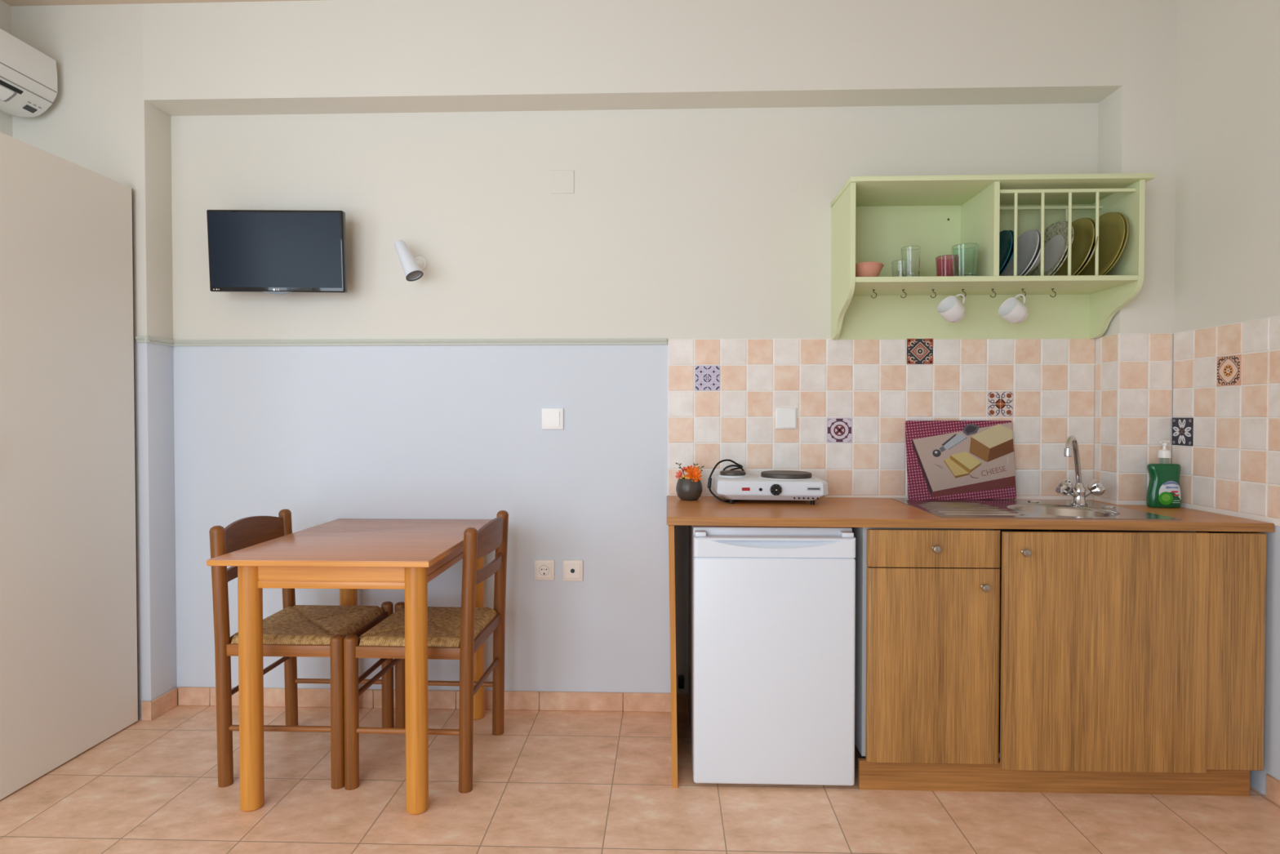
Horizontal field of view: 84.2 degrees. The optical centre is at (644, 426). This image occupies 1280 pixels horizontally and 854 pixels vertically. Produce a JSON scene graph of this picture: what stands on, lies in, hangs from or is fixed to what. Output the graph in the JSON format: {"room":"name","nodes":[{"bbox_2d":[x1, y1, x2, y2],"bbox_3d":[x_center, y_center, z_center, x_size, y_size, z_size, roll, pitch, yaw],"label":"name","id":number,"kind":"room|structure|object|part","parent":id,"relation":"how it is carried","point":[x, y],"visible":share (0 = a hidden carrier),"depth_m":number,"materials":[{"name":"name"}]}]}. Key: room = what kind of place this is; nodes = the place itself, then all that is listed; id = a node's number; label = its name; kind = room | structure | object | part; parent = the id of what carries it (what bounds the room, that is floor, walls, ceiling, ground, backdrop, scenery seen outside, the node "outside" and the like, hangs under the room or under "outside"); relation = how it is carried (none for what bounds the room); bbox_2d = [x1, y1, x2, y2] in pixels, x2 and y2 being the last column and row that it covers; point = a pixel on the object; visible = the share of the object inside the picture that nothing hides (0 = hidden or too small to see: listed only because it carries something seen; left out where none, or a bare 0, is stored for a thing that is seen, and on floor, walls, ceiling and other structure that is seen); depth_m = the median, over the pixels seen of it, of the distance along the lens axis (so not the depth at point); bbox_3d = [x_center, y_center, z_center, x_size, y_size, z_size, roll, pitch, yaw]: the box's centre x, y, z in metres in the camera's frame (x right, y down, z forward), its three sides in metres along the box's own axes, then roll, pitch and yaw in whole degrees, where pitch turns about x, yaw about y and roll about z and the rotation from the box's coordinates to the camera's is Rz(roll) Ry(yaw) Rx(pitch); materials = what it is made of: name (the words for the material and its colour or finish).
{"room":"kitchen","nodes":[
{"label":"kitchen","id":0,"kind":"room"},
{"bbox_2d":[0,0,13,137],"bbox_3d":[-2.569,-0.210,0.840,0.150,2.852,4.120,0,1,2],"label":"wall","id":1,"kind":"structure","parent":0,"point":[6,119],"depth_m":2.70,"materials":[{"name":"beige paint"}]},
{"bbox_2d":[0,28,57,116],"bbox_3d":[-2.354,-1.272,1.913,0.209,0.219,1.552,0,1,2],"label":"air conditioner","id":2,"kind":"object","parent":1,"relation":"attached to","point":[28,76],"visible":1,"depth_m":2.58,"materials":[{"name":"white plastic"}]},
{"bbox_2d":[1,0,311,5],"bbox_3d":[-0.306,-1.644,0.739,4.678,0.120,4.410,0,1,2],"label":"ceiling","id":3,"kind":"structure","parent":0,"point":[11,2],"depth_m":2.69,"materials":[{"name":"paint"}]},
{"bbox_2d":[10,0,1177,719],"bbox_3d":[-0.240,-0.267,2.818,4.678,2.902,0.295,0,1,2],"label":"wall","id":4,"kind":"structure","parent":0,"point":[708,145],"depth_m":2.80,"materials":[{"name":"beige paint"}]},
{"bbox_2d":[0,132,138,799],"bbox_3d":[-1.954,0.117,2.302,0.114,2.040,0.832,0,1,2],"label":"door","id":5,"kind":"structure","parent":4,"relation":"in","point":[68,632],"depth_m":2.39,"materials":[{"name":"grey laminate"}]},
{"bbox_2d":[206,209,347,294],"bbox_3d":[-1.415,-0.674,2.774,0.527,0.322,0.136,0,1,1],"label":"television","id":6,"kind":"object","parent":4,"relation":"attached to","point":[273,251],"visible":1,"depth_m":2.72,"materials":[{"name":"black plastic"}]},
{"bbox_2d":[134,335,666,346],"bbox_3d":[-0.929,-0.337,2.757,2.036,0.025,0.159,0,1,2],"label":"trim","id":7,"kind":"structure","parent":4,"relation":"attached to","point":[144,339],"depth_m":2.82,"materials":[{"name":"grey paint"}]},
{"bbox_2d":[394,240,426,281],"bbox_3d":[-0.909,-0.643,2.758,0.117,0.161,0.146,0,1,2],"label":"wall spotlight","id":8,"kind":"object","parent":4,"relation":"attached to","point":[412,267],"visible":1,"depth_m":2.72,"materials":[{"name":"white plastic"}]},
{"bbox_3d":[-0.896,-0.648,2.788,0.038,0.046,0.082,0,1,2],"label":"arm","id":9,"kind":"part","parent":8,"relation":"part of","materials":[{"name":"white plastic"}]},
{"bbox_3d":[-0.899,-0.653,2.824,0.060,0.060,0.012,0,1,2],"label":"wall plate","id":10,"kind":"part","parent":8,"relation":"part of","materials":[{"name":"white plastic"}]},
{"bbox_2d":[141,686,688,720],"bbox_3d":[-0.096,1.099,2.755,3.695,0.074,0.155,0,1,2],"label":"baseboard","id":11,"kind":"structure","parent":4,"relation":"attached to","point":[187,695],"depth_m":2.83,"materials":[{"name":"tile"}]},
{"bbox_2d":[534,559,554,580],"bbox_3d":[-0.399,0.571,2.827,0.080,0.082,0.013,0,1,2],"label":"power socket","id":12,"kind":"object","parent":4,"relation":"attached to","point":[544,569],"visible":1,"depth_m":2.82,"materials":[{"name":"white plastic"}]},
{"bbox_2d":[542,408,563,429],"bbox_3d":[-0.365,-0.033,2.815,0.086,0.085,0.016,0,1,2],"label":"light switch","id":13,"kind":"object","parent":4,"relation":"attached to","point":[552,418],"visible":1,"depth_m":2.81,"materials":[{"name":"white plastic"}]},
{"bbox_2d":[551,169,573,193],"bbox_3d":[-0.324,-0.971,2.805,0.092,0.092,0.004,0,1,2],"label":"junction cover","id":14,"kind":"object","parent":4,"relation":"attached to","point":[562,180],"visible":1,"depth_m":2.80,"materials":[{"name":"beige plastic"}]},
{"bbox_2d":[562,560,582,581],"bbox_3d":[-0.285,0.573,2.823,0.080,0.084,0.014,0,1,2],"label":"socket","id":15,"kind":"object","parent":4,"relation":"attached to","point":[572,570],"visible":1,"depth_m":2.82,"materials":[{"name":"white plastic"}]},
{"bbox_2d":[677,675,684,688],"bbox_3d":[0.145,1.010,2.806,0.024,0.044,0.035,0,1,2],"label":"plug","id":16,"kind":"object","parent":4,"relation":"attached to","point":[680,677],"visible":1,"depth_m":2.79,"materials":[{"name":"black plastic"}]},
{"bbox_2d":[694,365,719,391],"bbox_3d":[0.249,-0.193,2.796,0.100,0.100,0.008,0,1,2],"label":"wall tile","id":17,"kind":"object","parent":4,"relation":"attached to","point":[707,378],"depth_m":2.79,"materials":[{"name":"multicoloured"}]},
{"bbox_2d":[775,407,796,428],"bbox_3d":[0.556,-0.034,2.779,0.083,0.083,0.014,0,1,2],"label":"blank plate","id":18,"kind":"object","parent":4,"relation":"attached to","point":[785,417],"visible":1,"depth_m":2.77,"materials":[{"name":"white plastic"}]},
{"bbox_2d":[826,417,852,443],"bbox_3d":[0.766,0.013,2.782,0.100,0.100,0.008,0,1,2],"label":"wall tile","id":19,"kind":"object","parent":4,"relation":"attached to","point":[838,429],"depth_m":2.78,"materials":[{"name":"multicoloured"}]},
{"bbox_2d":[667,338,1095,499],"bbox_3d":[0.921,-0.029,2.778,1.656,0.637,0.008,0,1,2],"label":"wall tiles","id":20,"kind":"object","parent":4,"relation":"attached to","point":[871,382],"depth_m":2.78,"materials":[{"name":"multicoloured tile"}]},
{"bbox_2d":[906,338,933,364],"bbox_3d":[1.076,-0.295,2.767,0.100,0.100,0.008,0,1,2],"label":"wall tile","id":21,"kind":"object","parent":4,"relation":"attached to","point":[919,351],"depth_m":2.76,"materials":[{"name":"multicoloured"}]},
{"bbox_2d":[830,173,1155,339],"bbox_3d":[1.242,-0.608,2.607,1.037,0.536,0.308,0,1,2],"label":"wall shelf","id":22,"kind":"object","parent":4,"relation":"attached to","point":[873,218],"visible":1,"depth_m":2.67,"materials":[{"name":"green paint"}]},
{"bbox_3d":[0.738,-0.599,2.632,0.018,0.518,0.292,0,1,2],"label":"panel","id":23,"kind":"part","parent":22,"relation":"part of","materials":[{"name":"green paint"}]},
{"bbox_2d":[855,262,884,276],"bbox_3d":[0.806,-0.558,2.567,0.118,0.058,0.118,0,1,2],"label":"bowl","id":24,"kind":"object","parent":22,"relation":"on","point":[862,268],"visible":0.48,"depth_m":2.52,"materials":[{"name":"pink ceramic"}]},
{"bbox_2d":[891,259,902,276],"bbox_3d":[0.958,-0.574,2.642,0.070,0.085,0.070,0,1,2],"label":"drinking glass","id":25,"kind":"object","parent":22,"relation":"on","point":[896,265],"visible":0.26,"depth_m":2.62,"materials":[{"name":"white"}]},
{"bbox_2d":[901,245,920,276],"bbox_3d":[0.955,-0.585,2.536,0.067,0.112,0.067,0,1,2],"label":"drinking glass","id":26,"kind":"object","parent":22,"relation":"on","point":[910,255],"visible":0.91,"depth_m":2.51,"materials":[{"name":"white"}]},
{"bbox_2d":[935,254,953,275],"bbox_3d":[1.121,-0.580,2.621,0.081,0.098,0.081,0,1,2],"label":"drinking glass","id":27,"kind":"object","parent":22,"relation":"on","point":[944,264],"visible":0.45,"depth_m":2.59,"materials":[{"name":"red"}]},
{"bbox_2d":[937,293,965,322],"bbox_3d":[1.142,-0.442,2.628,0.099,0.106,0.081,0,1,-26],"label":"mug","id":28,"kind":"object","parent":22,"relation":"hanging from","point":[951,308],"visible":1,"depth_m":2.62,"materials":[{"name":"white ceramic"}]},
{"bbox_3d":[1.169,-0.473,2.625,0.049,0.043,0.016,0,1,-26],"label":"handle","id":29,"kind":"part","parent":28,"relation":"part of","materials":[{"name":"white ceramic"}]},
{"bbox_3d":[1.238,-0.601,2.758,0.974,0.518,0.007,0,1,2],"label":"panel","id":30,"kind":"part","parent":22,"relation":"part of","materials":[{"name":"green paint"}]},
{"bbox_2d":[951,243,978,275],"bbox_3d":[1.148,-0.588,2.535,0.091,0.118,0.091,0,1,2],"label":"drinking glass","id":31,"kind":"object","parent":22,"relation":"on","point":[964,255],"visible":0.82,"depth_m":2.50,"materials":[{"name":"green glass"}]},
{"bbox_2d":[999,230,1012,271],"bbox_3d":[1.292,-0.626,2.608,0.072,0.191,0.199,0,1,2],"label":"plate","id":32,"kind":"object","parent":22,"relation":"on","point":[1005,236],"visible":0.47,"depth_m":2.58,"materials":[{"name":"teal ceramic"}]},
{"bbox_2d":[999,230,1013,275],"bbox_3d":[1.306,-0.626,2.607,0.072,0.191,0.199,0,1,2],"label":"plate","id":33,"kind":"object","parent":22,"relation":"on","point":[1011,253],"visible":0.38,"depth_m":2.55,"materials":[{"name":"teal ceramic"}]},
{"bbox_2d":[998,293,1028,323],"bbox_3d":[1.369,-0.439,2.622,0.096,0.109,0.081,0,1,-17],"label":"mug","id":34,"kind":"object","parent":22,"relation":"hanging from","point":[1012,309],"visible":1,"depth_m":2.61,"materials":[{"name":"white ceramic"}]},
{"bbox_3d":[1.389,-0.472,2.619,0.050,0.041,0.012,0,1,-17],"label":"handle","id":35,"kind":"part","parent":34,"relation":"part of","materials":[{"name":"white ceramic"}]},
{"bbox_3d":[1.308,-0.676,2.494,0.011,0.295,0.011,0,1,2],"label":"rack rod","id":36,"kind":"part","parent":22,"relation":"part of","materials":[{"name":"green paint"}]},
{"bbox_2d":[1000,229,1039,275],"bbox_3d":[1.381,-0.627,2.605,0.077,0.193,0.203,0,1,2],"label":"plate","id":37,"kind":"object","parent":22,"relation":"on","point":[1028,242],"visible":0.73,"depth_m":2.60,"materials":[{"name":"grey ceramic"}]},
{"bbox_2d":[1021,229,1040,275],"bbox_3d":[1.403,-0.627,2.602,0.094,0.192,0.203,0,1,2],"label":"plate","id":38,"kind":"object","parent":22,"relation":"on","point":[1036,260],"visible":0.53,"depth_m":2.56,"materials":[{"name":"grey ceramic"}]},
{"bbox_3d":[1.401,-0.676,2.490,0.011,0.295,0.011,0,1,2],"label":"rack rod","id":39,"kind":"part","parent":22,"relation":"part of","materials":[{"name":"green paint"}]},
{"bbox_2d":[1026,221,1068,275],"bbox_3d":[1.481,-0.641,2.601,0.078,0.222,0.231,0,1,2],"label":"dinner plate","id":40,"kind":"object","parent":22,"relation":"on","point":[1055,235],"visible":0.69,"depth_m":2.59,"materials":[{"name":"grey ceramic"}]},
{"bbox_3d":[1.485,-0.827,2.675,0.476,0.012,0.013,0,1,2],"label":"rack rail","id":41,"kind":"part","parent":22,"relation":"part of","materials":[{"name":"green paint"}]},
{"bbox_2d":[1048,221,1073,275],"bbox_3d":[1.493,-0.641,2.601,0.078,0.222,0.231,0,1,2],"label":"dinner plate","id":42,"kind":"object","parent":22,"relation":"on","point":[1063,260],"visible":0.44,"depth_m":2.51,"materials":[{"name":"grey ceramic"}]},
{"bbox_3d":[1.595,-0.677,2.674,0.010,0.291,0.010,0,1,2],"label":"rack rod","id":43,"kind":"part","parent":22,"relation":"part of","materials":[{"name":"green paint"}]},
{"bbox_3d":[1.478,-0.828,2.486,0.476,0.012,0.013,0,1,2],"label":"rack rail","id":44,"kind":"part","parent":22,"relation":"part of","materials":[{"name":"green paint"}]},
{"bbox_3d":[1.494,-0.676,2.487,0.011,0.295,0.011,0,1,2],"label":"rack rod","id":45,"kind":"part","parent":22,"relation":"part of","materials":[{"name":"green paint"}]},
{"bbox_2d":[1053,217,1094,275],"bbox_3d":[1.573,-0.646,2.596,0.092,0.232,0.239,0,1,2],"label":"plate","id":46,"kind":"object","parent":22,"relation":"on","point":[1083,228],"visible":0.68,"depth_m":2.59,"materials":[{"name":"yellow ceramic"}]},
{"bbox_2d":[1074,217,1097,275],"bbox_3d":[1.587,-0.646,2.595,0.095,0.232,0.239,0,1,2],"label":"plate","id":47,"kind":"object","parent":22,"relation":"on","point":[1094,245],"visible":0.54,"depth_m":2.52,"materials":[{"name":"yellow ceramic"}]},
{"bbox_3d":[1.588,-0.676,2.484,0.011,0.295,0.011,0,1,2],"label":"rack rod","id":48,"kind":"part","parent":22,"relation":"part of","materials":[{"name":"green paint"}]},
{"bbox_2d":[1077,212,1124,275],"bbox_3d":[1.662,-0.657,2.595,0.075,0.253,0.259,0,1,2],"label":"dinner plate","id":49,"kind":"object","parent":22,"relation":"on","point":[1111,224],"visible":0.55,"depth_m":2.56,"materials":[{"name":"yellow ceramic"}]},
{"bbox_2d":[1102,212,1128,275],"bbox_3d":[1.673,-0.656,2.595,0.076,0.252,0.259,0,1,2],"label":"dinner plate","id":50,"kind":"object","parent":22,"relation":"on","point":[1126,227],"visible":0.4,"depth_m":2.49,"materials":[{"name":"yellow ceramic"}]},
{"bbox_3d":[1.729,-0.599,2.600,0.018,0.518,0.292,0,1,2],"label":"panel","id":51,"kind":"part","parent":22,"relation":"part of","materials":[{"name":"green paint"}]},
{"bbox_2d":[986,391,1013,417],"bbox_3d":[1.387,-0.090,2.761,0.100,0.100,0.008,0,1,2],"label":"wall tile","id":52,"kind":"object","parent":4,"relation":"attached to","point":[999,403],"depth_m":2.76,"materials":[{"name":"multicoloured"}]},
{"bbox_2d":[1093,333,1120,504],"bbox_3d":[1.748,-0.027,2.675,0.008,0.637,0.145,0,1,2],"label":"wall tiles","id":53,"kind":"structure","parent":4,"relation":"attached to","point":[1106,346],"depth_m":2.67,"materials":[{"name":"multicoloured tile"}]},
{"bbox_2d":[1115,333,1173,504],"bbox_3d":[1.839,-0.026,2.603,0.195,0.637,0.008,0,1,2],"label":"wall tiles","id":54,"kind":"structure","parent":4,"relation":"attached to","point":[1144,370],"depth_m":2.60,"materials":[{"name":"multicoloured tile"}]},
{"bbox_2d":[0,704,1279,853],"bbox_3d":[-0.306,1.218,0.785,4.678,0.100,4.410,0,1,2],"label":"floor","id":55,"kind":"structure","parent":0,"point":[554,781],"depth_m":2.13,"materials":[{"name":"tile"}]},
{"bbox_2d":[208,509,394,789],"bbox_3d":[-1.166,0.726,2.456,0.438,0.830,0.444,0,1,2],"label":"dining chair","id":56,"kind":"object","parent":55,"relation":"on","point":[295,631],"visible":0.84,"depth_m":2.27,"materials":[{"name":"brown wood"}]},
{"bbox_3d":[-1.351,0.729,2.262,0.064,0.830,0.044,0,1,2],"label":"leg","id":57,"kind":"part","parent":56,"relation":"part of","materials":[{"name":"brown wood"}]},
{"bbox_3d":[-1.161,0.710,2.255,0.372,0.037,0.020,0,1,2],"label":"seat rail","id":58,"kind":"part","parent":56,"relation":"part of","materials":[{"name":"brown wood"}]},
{"bbox_3d":[-1.338,0.723,2.662,0.064,0.830,0.044,0,1,2],"label":"leg","id":59,"kind":"part","parent":56,"relation":"part of","materials":[{"name":"brown wood"}]},
{"bbox_3d":[-1.154,0.689,2.455,0.376,0.047,0.406,0,1,2],"label":"seat","id":60,"kind":"part","parent":56,"relation":"part of","materials":[{"name":"beige wicker"}]},
{"bbox_3d":[-0.975,0.903,2.252,0.043,0.482,0.043,0,1,2],"label":"leg","id":61,"kind":"part","parent":56,"relation":"part of","materials":[{"name":"brown wood"}]},
{"bbox_3d":[-0.968,0.707,2.449,0.020,0.037,0.400,0,1,2],"label":"seat rail","id":62,"kind":"part","parent":56,"relation":"part of","materials":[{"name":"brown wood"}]},
{"bbox_3d":[-0.962,0.896,2.652,0.043,0.482,0.043,0,1,2],"label":"leg","id":63,"kind":"part","parent":56,"relation":"part of","materials":[{"name":"brown wood"}]},
{"bbox_2d":[206,518,492,814],"bbox_3d":[-0.922,0.758,2.436,0.646,0.766,0.814,0,1,2],"label":"dining table","id":64,"kind":"object","parent":55,"relation":"on","point":[348,555],"visible":0.73,"depth_m":2.10,"materials":[{"name":"brown wood"}]},
{"bbox_3d":[-1.182,0.772,2.129,0.065,0.747,0.065,0,1,2],"label":"leg","id":65,"kind":"part","parent":64,"relation":"part of","materials":[{"name":"brown wood"}]},
{"bbox_3d":[-1.161,0.762,2.782,0.065,0.747,0.065,0,1,2],"label":"leg","id":66,"kind":"part","parent":64,"relation":"part of","materials":[{"name":"brown wood"}]},
{"bbox_3d":[-0.679,0.772,2.113,0.065,0.747,0.065,0,1,2],"label":"leg","id":67,"kind":"part","parent":64,"relation":"part of","materials":[{"name":"brown wood"}]},
{"bbox_3d":[-0.658,0.762,2.765,0.065,0.747,0.065,0,1,2],"label":"leg","id":68,"kind":"part","parent":64,"relation":"part of","materials":[{"name":"brown wood"}]},
{"bbox_2d":[343,510,508,793],"bbox_3d":[-0.722,0.726,2.434,0.438,0.830,0.444,0,1,3],"label":"dining chair","id":69,"kind":"object","parent":55,"relation":"on","point":[453,633],"visible":0.94,"depth_m":2.25,"materials":[{"name":"brown wood"}]},
{"bbox_3d":[-0.929,0.903,2.247,0.043,0.482,0.043,0,1,3],"label":"leg","id":70,"kind":"part","parent":69,"relation":"part of","materials":[{"name":"brown wood"}]},
{"bbox_3d":[-0.909,0.896,2.647,0.043,0.482,0.043,0,1,3],"label":"leg","id":71,"kind":"part","parent":69,"relation":"part of","materials":[{"name":"brown wood"}]},
{"bbox_3d":[-0.744,0.711,2.235,0.372,0.037,0.020,0,1,3],"label":"seat rail","id":72,"kind":"part","parent":69,"relation":"part of","materials":[{"name":"brown wood"}]},
{"bbox_3d":[-0.734,0.689,2.434,0.376,0.047,0.406,0,1,3],"label":"seat","id":73,"kind":"part","parent":69,"relation":"part of","materials":[{"name":"beige wicker"}]},
{"bbox_3d":[-0.553,0.730,2.226,0.064,0.830,0.044,0,1,3],"label":"leg","id":74,"kind":"part","parent":69,"relation":"part of","materials":[{"name":"brown wood"}]},
{"bbox_3d":[-0.548,0.707,2.425,0.020,0.037,0.400,0,1,3],"label":"seat rail","id":75,"kind":"part","parent":69,"relation":"part of","materials":[{"name":"brown wood"}]},
{"bbox_3d":[-0.534,0.723,2.625,0.064,0.830,0.044,0,1,3],"label":"leg","id":76,"kind":"part","parent":69,"relation":"part of","materials":[{"name":"brown wood"}]},
{"bbox_2d":[668,524,677,787],"bbox_3d":[0.100,0.722,2.521,0.030,0.834,0.569,0,1,2],"label":"panel","id":77,"kind":"object","parent":55,"relation":"on","point":[671,527],"visible":0.79,"depth_m":2.24,"materials":[{"name":"brown wood"}]},
{"bbox_2d":[688,525,855,786],"bbox_3d":[0.417,0.729,2.497,0.507,0.822,0.546,0,1,2],"label":"fridge","id":78,"kind":"object","parent":55,"relation":"on","point":[771,610],"visible":1,"depth_m":2.23,"materials":[{"name":"white metal"}]},
{"bbox_2d":[851,527,1000,764],"bbox_3d":[0.905,0.680,2.465,0.411,0.731,0.596,0,1,2],"label":"base cabinet","id":79,"kind":"object","parent":55,"relation":"on","point":[927,600],"visible":0.95,"depth_m":2.20,"materials":[{"name":"brown laminate"}]},
{"bbox_3d":[0.899,0.377,2.200,0.407,0.115,0.019,0,1,2],"label":"drawer","id":80,"kind":"part","parent":79,"relation":"part of","materials":[{"name":"brown wood"}]},
{"bbox_3d":[0.896,0.375,2.176,0.025,0.025,0.028,0,1,2],"label":"knob","id":81,"kind":"part","parent":79,"relation":"part of","materials":[{"name":"silver metal"}]},
{"bbox_2d":[666,495,1274,532],"bbox_3d":[1.006,0.296,2.485,1.853,0.028,0.590,0,1,2],"label":"countertop","id":82,"kind":"structure","parent":79,"relation":"on","point":[707,510],"depth_m":2.22,"materials":[{"name":"brown wood"}]},
{"bbox_2d":[675,462,703,500],"bbox_3d":[0.171,0.204,2.671,0.111,0.141,0.100,0,1,2],"label":"flower pot","id":83,"kind":"object","parent":82,"relation":"on","point":[689,486],"visible":1,"depth_m":2.64,"materials":[{"name":"grey ceramic"}]},
{"bbox_3d":[0.132,0.177,2.654,0.036,0.031,0.015,1,1,39],"label":"flower","id":84,"kind":"part","parent":83,"relation":"part of","materials":[{"name":"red plant"}]},
{"bbox_3d":[0.169,0.234,2.672,0.100,0.081,0.100,0,1,2],"label":"pot","id":85,"kind":"part","parent":83,"relation":"part of","materials":[{"name":"grey ceramic"}]},
{"bbox_3d":[0.183,0.175,2.640,0.069,0.062,0.034,0,1,-23],"label":"flower","id":86,"kind":"part","parent":83,"relation":"part of","materials":[{"name":"orange plant"}]},
{"bbox_2d":[707,458,827,504],"bbox_3d":[0.449,0.201,2.644,0.427,0.152,0.275,0,1,2],"label":"hot plate","id":87,"kind":"object","parent":82,"relation":"on","point":[733,485],"visible":1,"depth_m":2.53,"materials":[{"name":"white metal"}]},
{"bbox_3d":[0.324,0.199,2.685,0.122,0.152,0.208,0,1,26],"label":"cord","id":88,"kind":"part","parent":87,"relation":"part of","materials":[{"name":"black plastic"}]},
{"bbox_3d":[0.335,0.176,2.685,0.096,0.017,0.096,0,1,2],"label":"burner","id":89,"kind":"part","parent":87,"relation":"part of","materials":[{"name":"grey metal"}]},
{"bbox_2d":[742,487,750,490],"bbox_3d":[0.362,0.222,2.524,0.028,0.011,0.004,0,1,2],"label":"indicator light","id":90,"kind":"object","parent":87,"relation":"attached to","point":[743,488],"depth_m":2.52,"materials":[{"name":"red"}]},
{"bbox_3d":[0.468,0.223,2.514,0.041,0.041,0.014,0,1,2],"label":"control knob","id":91,"kind":"part","parent":87,"relation":"part of","materials":[{"name":"black plastic"}]},
{"bbox_3d":[0.530,0.179,2.647,0.186,0.020,0.186,0,1,2],"label":"burner","id":92,"kind":"part","parent":87,"relation":"part of","materials":[{"name":"grey metal"}]},
{"bbox_3d":[0.602,0.220,2.517,0.048,0.014,0.004,0,1,2],"label":"name plate","id":93,"kind":"part","parent":87,"relation":"part of","materials":[{"name":"grey metal"}]},
{"bbox_2d":[891,497,1182,532],"bbox_3d":[1.320,0.350,2.484,0.744,0.148,0.502,0,1,2],"label":"sink","id":94,"kind":"object","parent":82,"relation":"in","point":[1008,508],"visible":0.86,"depth_m":2.50,"materials":[{"name":"silver metal"}]},
{"bbox_2d":[905,420,1016,499],"bbox_3d":[1.216,0.127,2.723,0.421,0.302,0.039,0,1,-3],"label":"cutting board","id":95,"kind":"object","parent":94,"relation":"on","point":[946,460],"visible":1,"depth_m":2.72,"materials":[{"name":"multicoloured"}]},
{"bbox_2d":[932,423,979,457],"bbox_3d":[1.201,0.052,2.726,0.191,0.128,0.001,0,-6,-3],"label":"print","id":96,"kind":"object","parent":95,"relation":"attached to","point":[971,429],"depth_m":2.73},
{"bbox_2d":[943,423,1013,478],"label":"print","id":97,"kind":"object","parent":95,"relation":"attached to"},
{"bbox_3d":[1.434,0.355,2.436,0.338,0.140,0.338,0,1,2],"label":"bowl","id":98,"kind":"part","parent":94,"relation":"part of","materials":[{"name":"silver metal"}]},
{"bbox_2d":[1055,435,1105,505],"bbox_3d":[1.559,0.156,2.557,0.213,0.254,0.107,0,1,-21],"label":"tap","id":99,"kind":"object","parent":82,"relation":"on","point":[1078,492],"visible":1,"depth_m":2.56,"materials":[{"name":"silver metal"}]},
{"bbox_3d":[1.530,0.217,2.571,0.054,0.060,0.062,0,1,2],"label":"handle","id":100,"kind":"part","parent":99,"relation":"part of","materials":[{"name":"silver metal"}]},
{"bbox_3d":[1.534,0.122,2.530,0.157,0.186,0.025,-1,1,-44],"label":"spout","id":101,"kind":"part","parent":99,"relation":"part of","materials":[{"name":"silver metal"}]},
{"bbox_3d":[1.638,0.220,2.569,0.055,0.060,0.062,0,1,2],"label":"handle","id":102,"kind":"part","parent":99,"relation":"part of","materials":[{"name":"silver metal"}]},
{"bbox_2d":[1146,440,1181,507],"bbox_3d":[1.862,0.168,2.535,0.112,0.240,0.055,0,1,2],"label":"soap bottle","id":103,"kind":"object","parent":82,"relation":"on","point":[1163,491],"visible":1,"depth_m":2.52,"materials":[{"name":"green plastic"}]},
{"bbox_3d":[1.046,0.493,2.174,0.025,0.025,0.028,0,1,2],"label":"knob","id":104,"kind":"part","parent":79,"relation":"part of","materials":[{"name":"silver metal"}]},
{"bbox_2d":[857,758,1249,795],"bbox_3d":[1.277,1.098,2.222,1.199,0.092,0.016,0,1,2],"label":"plinth","id":105,"kind":"object","parent":55,"relation":"on","point":[871,775],"visible":0.79,"depth_m":2.21,"materials":[{"name":"brown wood"}]},
{"bbox_2d":[993,528,1209,773],"bbox_3d":[1.420,0.684,2.440,0.618,0.732,0.613,0,1,2],"label":"base cabinet","id":106,"kind":"object","parent":55,"relation":"on","point":[1104,636],"visible":0.91,"depth_m":2.16,"materials":[{"name":"brown laminate"}]},
{"bbox_3d":[1.158,0.381,2.151,0.025,0.025,0.028,0,1,2],"label":"knob","id":107,"kind":"part","parent":106,"relation":"part of","materials":[{"name":"silver metal"}]},
{"bbox_2d":[1195,531,1266,770],"bbox_3d":[1.816,0.686,2.360,0.174,0.728,0.389,0,1,2],"label":"filler panel","id":108,"kind":"object","parent":106,"relation":"attached to","point":[1237,559],"visible":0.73,"depth_m":2.17,"materials":[{"name":"brown wood"}]},
{"bbox_2d":[1173,0,1279,795],"bbox_3d":[1.956,-0.207,0.694,0.150,2.852,4.120,0,1,2],"label":"wall","id":109,"kind":"structure","parent":0,"point":[1227,232],"depth_m":2.33,"materials":[{"name":"beige paint"}]},
{"bbox_2d":[1172,417,1193,445],"bbox_3d":[1.936,0.017,2.546,0.008,0.100,0.100,0,1,2],"label":"wall tile","id":110,"kind":"object","parent":109,"relation":"attached to","point":[1182,428],"depth_m":2.54,"materials":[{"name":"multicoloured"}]},
{"bbox_2d":[1172,315,1279,526],"bbox_3d":[1.929,-0.021,2.286,0.008,0.637,0.621,0,1,2],"label":"wall tiles","id":111,"kind":"object","parent":109,"relation":"attached to","point":[1231,467],"depth_m":2.32,"materials":[{"name":"white tile"}]},
{"bbox_2d":[1216,354,1241,386],"bbox_3d":[1.929,-0.185,2.336,0.008,0.100,0.100,0,1,2],"label":"wall tile","id":112,"kind":"object","parent":109,"relation":"attached to","point":[1228,367],"depth_m":2.33,"materials":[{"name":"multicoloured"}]},
{"bbox_2d":[1265,773,1279,805],"bbox_3d":[1.867,1.136,0.424,0.010,0.074,3.530,0,1,2],"label":"baseboard","id":113,"kind":"structure","parent":109,"relation":"attached to","point":[1273,784],"depth_m":2.16,"materials":[{"name":"tile"}]}
]}

